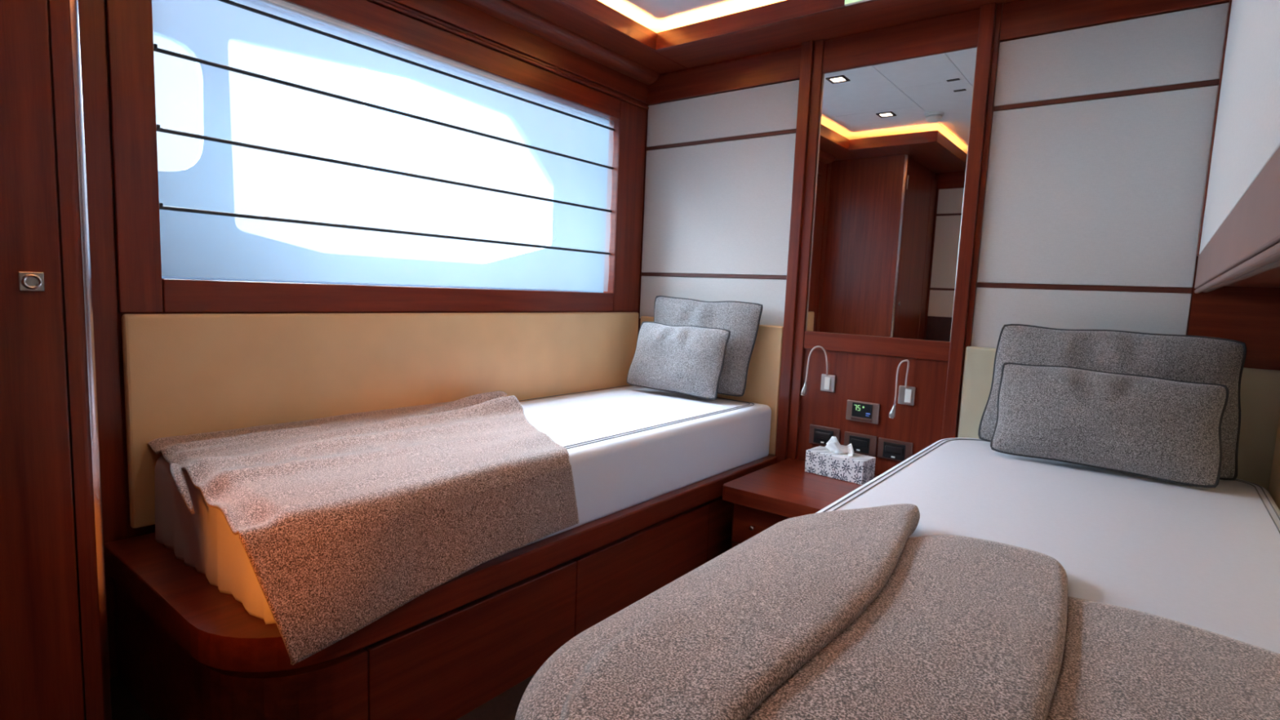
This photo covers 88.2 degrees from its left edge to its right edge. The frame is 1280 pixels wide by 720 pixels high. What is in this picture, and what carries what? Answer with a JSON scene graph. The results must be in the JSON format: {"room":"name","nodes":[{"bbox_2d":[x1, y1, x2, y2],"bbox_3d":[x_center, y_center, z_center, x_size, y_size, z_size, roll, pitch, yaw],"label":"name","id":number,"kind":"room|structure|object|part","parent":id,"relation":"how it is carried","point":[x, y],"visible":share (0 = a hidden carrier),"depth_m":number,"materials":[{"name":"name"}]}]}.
{"room":"yacht cabin","nodes":[
{"label":"yacht cabin","id":0,"kind":"room"},
{"bbox_2d":[110,674,534,719],"bbox_3d":[-0.087,0.950,1.476,2.750,0.050,3.500,7,8,38],"label":"floor","id":1,"kind":"structure","parent":0,"point":[124,706],"depth_m":1.67,"materials":[{"name":"wood"}]},
{"bbox_2d":[0,0,111,719],"bbox_3d":[-1.455,-0.148,1.033,0.570,2.113,0.827,7,8,38],"label":"wardrobe","id":2,"kind":"object","parent":1,"relation":"on","point":[55,660],"visible":1,"depth_m":1.15,"materials":[{"name":"brown wood"}]},
{"bbox_2d":[103,453,777,719],"bbox_3d":[-0.388,0.632,2.327,0.823,0.375,2.194,7,8,38],"label":"platform","id":3,"kind":"object","parent":1,"relation":"on","point":[188,649],"visible":0.69,"depth_m":1.60,"materials":[{"name":"brown wood"}]},
{"bbox_2d":[154,385,771,624],"bbox_3d":[-0.356,0.326,2.320,0.770,0.238,2.083,7,8,38],"label":"mattress","id":4,"kind":"object","parent":3,"relation":"on","point":[630,446],"visible":0.45,"depth_m":2.20,"materials":[{"name":"white fabric"}]},
{"bbox_2d":[147,391,578,665],"bbox_3d":[-0.644,0.340,1.902,0.836,0.326,1.200,7,8,38],"label":"throw blanket","id":5,"kind":"object","parent":4,"relation":"on","point":[341,522],"visible":1,"depth_m":1.54,"materials":[{"name":"brown fabric"}]},
{"bbox_2d":[626,321,730,399],"bbox_3d":[0.162,-0.007,2.971,0.513,0.310,0.129,8,8,41],"label":"pillow","id":6,"kind":"object","parent":4,"relation":"on","point":[687,360],"visible":1,"depth_m":2.91,"materials":[{"name":"grey fabric"}]},
{"bbox_2d":[653,295,762,396],"bbox_3d":[0.279,-0.070,3.030,0.588,0.431,0.118,7,8,38],"label":"pillow","id":7,"kind":"object","parent":4,"relation":"on","point":[742,319],"visible":0.58,"depth_m":2.90,"materials":[{"name":"grey fabric"}]},
{"bbox_3d":[-0.398,0.747,1.703,0.020,0.280,0.648,7,8,38],"label":"drawer","id":8,"kind":"part","parent":3,"relation":"part of","materials":[{"name":"brown wood"}]},
{"bbox_3d":[0.027,0.706,2.245,0.020,0.280,0.724,7,8,38],"label":"drawer","id":9,"kind":"part","parent":3,"relation":"part of","materials":[{"name":"brown wood"}]},
{"bbox_3d":[0.420,0.669,2.746,0.020,0.280,0.544,7,8,38],"label":"drawer","id":10,"kind":"part","parent":3,"relation":"part of","materials":[{"name":"brown wood"}]},
{"bbox_2d":[722,457,877,548],"bbox_3d":[0.705,0.659,2.500,0.600,0.375,0.579,7,8,38],"label":"nightstand","id":11,"kind":"object","parent":1,"relation":"on","point":[763,498],"visible":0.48,"depth_m":2.42,"materials":[{"name":"brown wood"}]},
{"bbox_3d":[0.552,0.773,2.317,0.525,0.135,0.019,7,8,38],"label":"drawer","id":12,"kind":"part","parent":11,"relation":"part of","materials":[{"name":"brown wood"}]},
{"bbox_3d":[0.407,0.606,2.388,0.018,0.018,0.027,7,8,38],"label":"knob","id":13,"kind":"part","parent":11,"relation":"part of","materials":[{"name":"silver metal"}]},
{"bbox_3d":[0.558,0.629,2.302,0.525,0.145,0.019,7,8,38],"label":"drawer","id":14,"kind":"part","parent":11,"relation":"part of","materials":[{"name":"brown wood"}]},
{"bbox_2d":[804,435,875,484],"bbox_3d":[0.794,0.381,2.620,0.240,0.158,0.116,8,8,42],"label":"tissue box","id":15,"kind":"object","parent":11,"relation":"on","point":[836,460],"visible":1,"depth_m":2.58,"materials":[{"name":"white cardboard"}]},
{"bbox_3d":[0.761,0.788,1.326,0.932,0.373,2.368,7,8,38],"label":"platform","id":16,"kind":"object","parent":1,"relation":"on","visible":0},
{"bbox_2d":[815,437,1279,653],"bbox_3d":[0.785,0.486,1.319,0.878,0.227,2.262,7,8,38],"label":"mattress","id":17,"kind":"object","parent":16,"relation":"on","point":[1207,558],"visible":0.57,"depth_m":1.47,"materials":[{"name":"white fabric"}]},
{"bbox_2d":[515,503,1279,719],"bbox_3d":[0.399,0.658,0.884,0.893,0.606,1.140,7,8,38],"label":"throw blanket","id":18,"kind":"object","parent":17,"relation":"on","point":[837,615],"visible":1,"depth_m":0.86,"materials":[{"name":"brown fabric"}]},
{"bbox_2d":[990,362,1229,487],"bbox_3d":[1.363,0.175,1.956,0.555,0.290,0.141,7,8,38],"label":"pillow","id":19,"kind":"object","parent":17,"relation":"on","point":[1152,427],"visible":1,"depth_m":1.90,"materials":[{"name":"grey fabric"}]},
{"bbox_2d":[977,324,1246,480],"bbox_3d":[1.448,0.107,2.069,0.665,0.406,0.145,7,8,38],"label":"pillow","id":20,"kind":"object","parent":17,"relation":"on","point":[1184,357],"visible":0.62,"depth_m":2.00,"materials":[{"name":"grey fabric"}]},
{"bbox_2d":[77,0,647,678],"bbox_3d":[-0.994,-0.312,2.125,0.065,2.245,3.350,7,8,38],"label":"wall","id":21,"kind":"structure","parent":0,"point":[107,319],"depth_m":1.66,"materials":[{"name":"brown wood"}]},
{"bbox_3d":[-1.359,-0.209,1.632,0.006,2.115,0.106,7,8,38],"label":"wall panel","id":22,"kind":"part","parent":21,"relation":"part of","materials":[{"name":"brown wood"}]},
{"bbox_2d":[105,0,646,312],"bbox_3d":[-0.670,-0.677,2.482,0.067,0.990,2.128,7,8,38],"label":"window","id":23,"kind":"structure","parent":21,"relation":"in","point":[141,287],"depth_m":2.10,"materials":[{"name":"brown wood"}]},
{"bbox_3d":[-1.277,-0.614,1.667,0.016,0.990,0.093,7,8,38],"label":"frame","id":24,"kind":"part","parent":23,"relation":"part of","materials":[{"name":"brown wood"}]},
{"bbox_3d":[-0.721,-0.267,2.487,0.062,0.010,1.839,7,8,38],"label":"sill","id":25,"kind":"part","parent":23,"relation":"part of","materials":[{"name":"brown wood"}]},
{"bbox_2d":[151,0,614,292],"bbox_3d":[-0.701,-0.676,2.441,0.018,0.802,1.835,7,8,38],"label":"blind","id":26,"kind":"object","parent":23,"relation":"attached to","point":[162,206],"visible":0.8,"depth_m":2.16,"materials":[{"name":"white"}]},
{"bbox_3d":[-0.696,-0.858,2.424,0.011,0.011,1.835,7,8,38],"label":"rod","id":27,"kind":"part","parent":26,"relation":"part of","materials":[{"name":"black metal"}]},
{"bbox_3d":[-0.704,-0.658,2.445,0.011,0.011,1.835,7,8,38],"label":"rod","id":28,"kind":"part","parent":26,"relation":"part of","materials":[{"name":"black metal"}]},
{"bbox_3d":[-0.713,-0.459,2.466,0.011,0.011,1.835,7,8,38],"label":"rod","id":29,"kind":"part","parent":26,"relation":"part of","materials":[{"name":"black metal"}]},
{"bbox_3d":[-0.689,-1.035,2.405,0.011,0.011,1.835,7,8,38],"label":"rod","id":30,"kind":"part","parent":26,"relation":"part of","materials":[{"name":"black metal"}]},
{"bbox_3d":[-0.700,-0.224,2.474,0.016,0.090,1.836,7,8,38],"label":"frame","id":31,"kind":"part","parent":23,"relation":"part of","materials":[{"name":"brown wood"}]},
{"bbox_3d":[-0.663,-1.120,2.378,0.016,0.087,1.836,7,8,38],"label":"frame","id":32,"kind":"part","parent":23,"relation":"part of","materials":[{"name":"brown wood"}]},
{"bbox_3d":[-0.055,-0.731,3.225,0.016,0.990,0.195,7,8,38],"label":"frame","id":33,"kind":"part","parent":23,"relation":"part of","materials":[{"name":"brown wood"}]},
{"bbox_2d":[121,312,638,528],"bbox_3d":[-0.673,0.101,2.532,0.024,0.563,2.112,7,8,38],"label":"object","id":34,"kind":"object","parent":21,"relation":"attached to","point":[185,374],"visible":0.72,"depth_m":2.11,"materials":[{"name":"beige leather"}]},
{"bbox_2d":[366,0,648,311],"bbox_3d":[-0.640,-0.753,2.458,0.022,1.148,2.138,7,8,38],"label":"trim","id":35,"kind":"structure","parent":21,"relation":"attached to","point":[455,17],"depth_m":2.59,"materials":[{"name":"brown wood"}]},
{"bbox_3d":[-0.625,-1.188,2.413,0.016,0.012,2.138,7,8,38],"label":"moulding","id":36,"kind":"part","parent":35,"relation":"part of","materials":[{"name":"brown wood"}]},
{"bbox_3d":[-0.620,-1.259,2.405,0.020,0.128,2.138,7,8,38],"label":"moulding","id":37,"kind":"part","parent":35,"relation":"part of","materials":[{"name":"brown wood"}]},
{"bbox_3d":[0.007,-0.740,3.307,0.008,0.994,0.010,7,8,38],"label":"moulding","id":38,"kind":"part","parent":35,"relation":"part of","materials":[{"name":"brown wood"}]},
{"bbox_2d":[456,0,1017,84],"bbox_3d":[-0.079,-1.203,1.341,2.155,0.117,3.150,7,8,38],"label":"ceiling","id":39,"kind":"structure","parent":21,"relation":"attached to","point":[591,29],"depth_m":2.62,"materials":[{"name":"brown wood"}]},
{"bbox_3d":[-0.608,-1.296,2.346,0.075,0.044,2.188,7,8,38],"label":"crown moulding","id":40,"kind":"part","parent":39,"relation":"part of","materials":[{"name":"brown wood"}]},
{"bbox_2d":[844,0,870,5],"bbox_3d":[0.773,-1.285,2.317,0.110,0.058,0.014,7,8,38],"label":"exit sign","id":41,"kind":"object","parent":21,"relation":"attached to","point":[847,2],"visible":1,"depth_m":2.33,"materials":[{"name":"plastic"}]},
{"bbox_2d":[597,0,784,32],"bbox_3d":[-0.111,-1.340,1.323,2.450,0.070,3.500,7,8,38],"label":"ceiling","id":42,"kind":"structure","parent":0,"point":[657,15],"depth_m":2.72,"materials":[{"name":"white paint"}]},
{"bbox_2d":[637,0,1279,475],"bbox_3d":[0.935,-0.287,2.638,2.700,2.245,0.090,7,8,38],"label":"wall","id":43,"kind":"structure","parent":0,"point":[1091,125],"depth_m":2.33,"materials":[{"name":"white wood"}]},
{"bbox_2d":[640,315,783,454],"bbox_3d":[0.304,0.099,3.127,0.783,0.569,0.023,7,8,38],"label":"headboard","id":44,"kind":"object","parent":43,"relation":"attached to","point":[763,377],"visible":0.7,"depth_m":2.91,"materials":[{"name":"beige leather"}]},
{"bbox_3d":[0.324,-0.279,3.107,0.809,0.215,0.012,7,8,38],"label":"fabric panel","id":45,"kind":"part","parent":43,"relation":"part of","materials":[{"name":"white fabric"}]},
{"bbox_3d":[0.341,-0.700,3.061,0.809,0.597,0.012,7,8,38],"label":"fabric panel","id":46,"kind":"part","parent":43,"relation":"part of","materials":[{"name":"white fabric"}]},
{"bbox_3d":[0.358,-1.113,3.017,0.809,0.198,0.012,7,8,38],"label":"fabric panel","id":47,"kind":"part","parent":43,"relation":"part of","materials":[{"name":"white fabric"}]},
{"bbox_3d":[0.361,-1.275,2.996,0.807,0.123,0.022,7,8,38],"label":"head rail","id":48,"kind":"part","parent":43,"relation":"part of","materials":[{"name":"brown wood"}]},
{"bbox_3d":[0.653,-0.255,2.831,0.049,2.115,0.042,7,8,38],"label":"post","id":49,"kind":"part","parent":43,"relation":"part of","materials":[{"name":"brown wood"}]},
{"bbox_3d":[0.700,-0.434,2.790,0.041,1.745,0.028,7,8,38],"label":"post","id":50,"kind":"part","parent":43,"relation":"part of","materials":[{"name":"brown wood"}]},
{"bbox_2d":[800,346,835,395],"bbox_3d":[0.745,0.046,2.752,0.137,0.213,0.044,2,6,0],"label":"reading lamp","id":51,"kind":"object","parent":43,"relation":"attached to","point":[828,381],"visible":1,"depth_m":2.75,"materials":[{"name":"metal"}]},
{"bbox_2d":[824,377,831,389],"bbox_3d":[0.780,0.097,2.751,0.024,0.052,0.006,7,8,38],"label":"switch","id":52,"kind":"object","parent":51,"relation":"attached to","point":[827,380],"depth_m":2.75,"materials":[{"name":"white plastic"}]},
{"bbox_3d":[0.785,0.097,2.758,0.060,0.072,0.012,7,8,38],"label":"mounting plate","id":53,"kind":"part","parent":51,"relation":"part of","materials":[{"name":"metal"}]},
{"bbox_2d":[808,424,839,445],"bbox_3d":[0.774,0.320,2.781,0.132,0.080,0.016,7,8,38],"label":"light switch","id":54,"kind":"object","parent":43,"relation":"attached to","point":[820,435],"visible":0.8,"depth_m":2.78,"materials":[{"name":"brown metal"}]},
{"bbox_2d":[844,431,877,456],"bbox_3d":[0.894,0.340,2.688,0.132,0.080,0.016,7,8,38],"label":"light switch","id":55,"kind":"object","parent":43,"relation":"attached to","point":[865,444],"visible":0.87,"depth_m":2.68,"materials":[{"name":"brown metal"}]},
{"bbox_2d":[850,438,867,448],"bbox_3d":[0.889,0.338,2.685,0.068,0.028,0.006,7,8,38],"label":"switch","id":56,"kind":"object","parent":55,"relation":"attached to","point":[855,442],"depth_m":2.68,"materials":[{"name":"black plastic"}]},
{"bbox_2d":[845,400,879,424],"bbox_3d":[0.900,0.210,2.675,0.132,0.082,0.014,7,8,38],"label":"control panel","id":57,"kind":"object","parent":43,"relation":"attached to","point":[857,411],"visible":1,"depth_m":2.67,"materials":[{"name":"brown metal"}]},
{"bbox_3d":[0.922,0.255,2.678,0.580,0.557,0.012,7,8,38],"label":"panel","id":58,"kind":"part","parent":43,"relation":"part of","materials":[{"name":"brown wood"}]},
{"bbox_3d":[0.931,-0.059,2.639,0.580,0.074,0.024,7,8,38],"label":"rail","id":59,"kind":"part","parent":43,"relation":"part of","materials":[{"name":"brown wood"}]},
{"bbox_2d":[805,47,977,341],"bbox_3d":[0.956,-0.618,2.580,0.578,1.050,0.016,7,8,38],"label":"wall mirror","id":60,"kind":"object","parent":43,"relation":"attached to","point":[893,140],"visible":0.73,"depth_m":2.56,"materials":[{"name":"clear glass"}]},
{"bbox_2d":[877,437,913,461],"bbox_3d":[1.003,0.356,2.603,0.132,0.080,0.016,7,8,38],"label":"light switch","id":61,"kind":"object","parent":43,"relation":"attached to","point":[895,450],"visible":0.94,"depth_m":2.60,"materials":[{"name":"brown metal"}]},
{"bbox_3d":[0.979,-1.204,2.517,0.580,0.127,0.022,7,8,38],"label":"head rail","id":62,"kind":"part","parent":43,"relation":"part of","materials":[{"name":"brown wood"}]},
{"bbox_2d":[888,360,915,418],"bbox_3d":[1.011,0.111,2.542,0.074,0.230,0.074,7,8,38],"label":"reading lamp","id":63,"kind":"object","parent":43,"relation":"attached to","point":[906,396],"visible":1,"depth_m":2.55,"materials":[{"name":"metal"}]},
{"bbox_3d":[1.035,0.138,2.565,0.060,0.072,0.012,7,8,38],"label":"mounting plate","id":64,"kind":"part","parent":63,"relation":"part of","materials":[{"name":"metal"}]},
{"bbox_2d":[904,389,911,403],"bbox_3d":[1.036,0.139,2.554,0.024,0.052,0.006,7,8,38],"label":"switch","id":65,"kind":"object","parent":63,"relation":"attached to","point":[908,393],"depth_m":2.55,"materials":[{"name":"white plastic"}]},
{"bbox_3d":[1.179,-0.189,2.424,0.047,2.115,0.042,7,8,38],"label":"post","id":66,"kind":"part","parent":43,"relation":"part of","materials":[{"name":"brown wood"}]},
{"bbox_3d":[1.210,-0.186,2.411,0.018,2.115,0.024,7,8,38],"label":"post","id":67,"kind":"part","parent":43,"relation":"part of","materials":[{"name":"brown wood"}]},
{"bbox_3d":[1.456,-0.117,2.230,0.603,0.235,0.012,7,8,38],"label":"fabric panel","id":68,"kind":"part","parent":43,"relation":"part of","materials":[{"name":"white fabric"}]},
{"bbox_3d":[1.474,-0.550,2.184,0.603,0.599,0.012,7,8,38],"label":"fabric panel","id":69,"kind":"part","parent":43,"relation":"part of","materials":[{"name":"white fabric"}]},
{"bbox_3d":[1.492,-0.972,2.139,0.603,0.216,0.012,7,8,38],"label":"fabric panel","id":70,"kind":"part","parent":43,"relation":"part of","materials":[{"name":"white fabric"}]},
{"bbox_3d":[1.496,-1.142,2.116,0.603,0.121,0.022,7,8,38],"label":"head rail","id":71,"kind":"part","parent":43,"relation":"part of","materials":[{"name":"brown wood"}]},
{"bbox_2d":[957,346,1279,491],"bbox_3d":[1.515,0.262,2.187,0.849,0.546,0.022,7,8,38],"label":"headboard","id":72,"kind":"object","parent":43,"relation":"attached to","point":[1260,394],"visible":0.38,"depth_m":1.95,"materials":[{"name":"beige leather"}]},
{"bbox_3d":[1.790,0.062,1.981,0.257,0.560,0.014,7,8,38],"label":"niche panel","id":73,"kind":"part","parent":43,"relation":"part of","materials":[{"name":"brown wood"}]},
{"bbox_2d":[1196,0,1279,256],"bbox_3d":[0.838,-0.084,0.706,0.289,2.245,3.350,7,8,38],"label":"wall","id":74,"kind":"structure","parent":0,"point":[1246,135],"depth_m":1.15,"materials":[{"name":"white paint"}]},
{"bbox_3d":[1.718,-0.746,1.959,0.016,0.865,0.042,7,8,38],"label":"corner post","id":75,"kind":"part","parent":74,"relation":"part of","materials":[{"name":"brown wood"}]},
{"bbox_2d":[1194,146,1279,293],"bbox_3d":[0.833,-0.157,0.709,0.255,0.116,3.138,7,8,38],"label":"overhead cabinet","id":76,"kind":"object","parent":74,"relation":"attached to","point":[1244,251],"visible":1,"depth_m":0.89,"materials":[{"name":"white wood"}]},
{"bbox_3d":[0.736,-0.117,0.787,0.013,0.013,3.138,7,8,38],"label":"edge moulding","id":77,"kind":"part","parent":76,"relation":"part of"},
{"bbox_3d":[0.752,-0.125,0.775,0.018,0.025,3.138,7,8,38],"label":"edge moulding","id":78,"kind":"part","parent":76,"relation":"part of","materials":[{"name":"wood"}]},
{"bbox_2d":[1268,414,1279,510],"bbox_3d":[1.049,0.375,0.890,0.029,0.512,2.647,7,8,38],"label":"cushion","id":79,"kind":"object","parent":74,"relation":"attached to","point":[1274,483],"visible":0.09,"depth_m":1.86,"materials":[{"name":"beige leather"}]}
]}

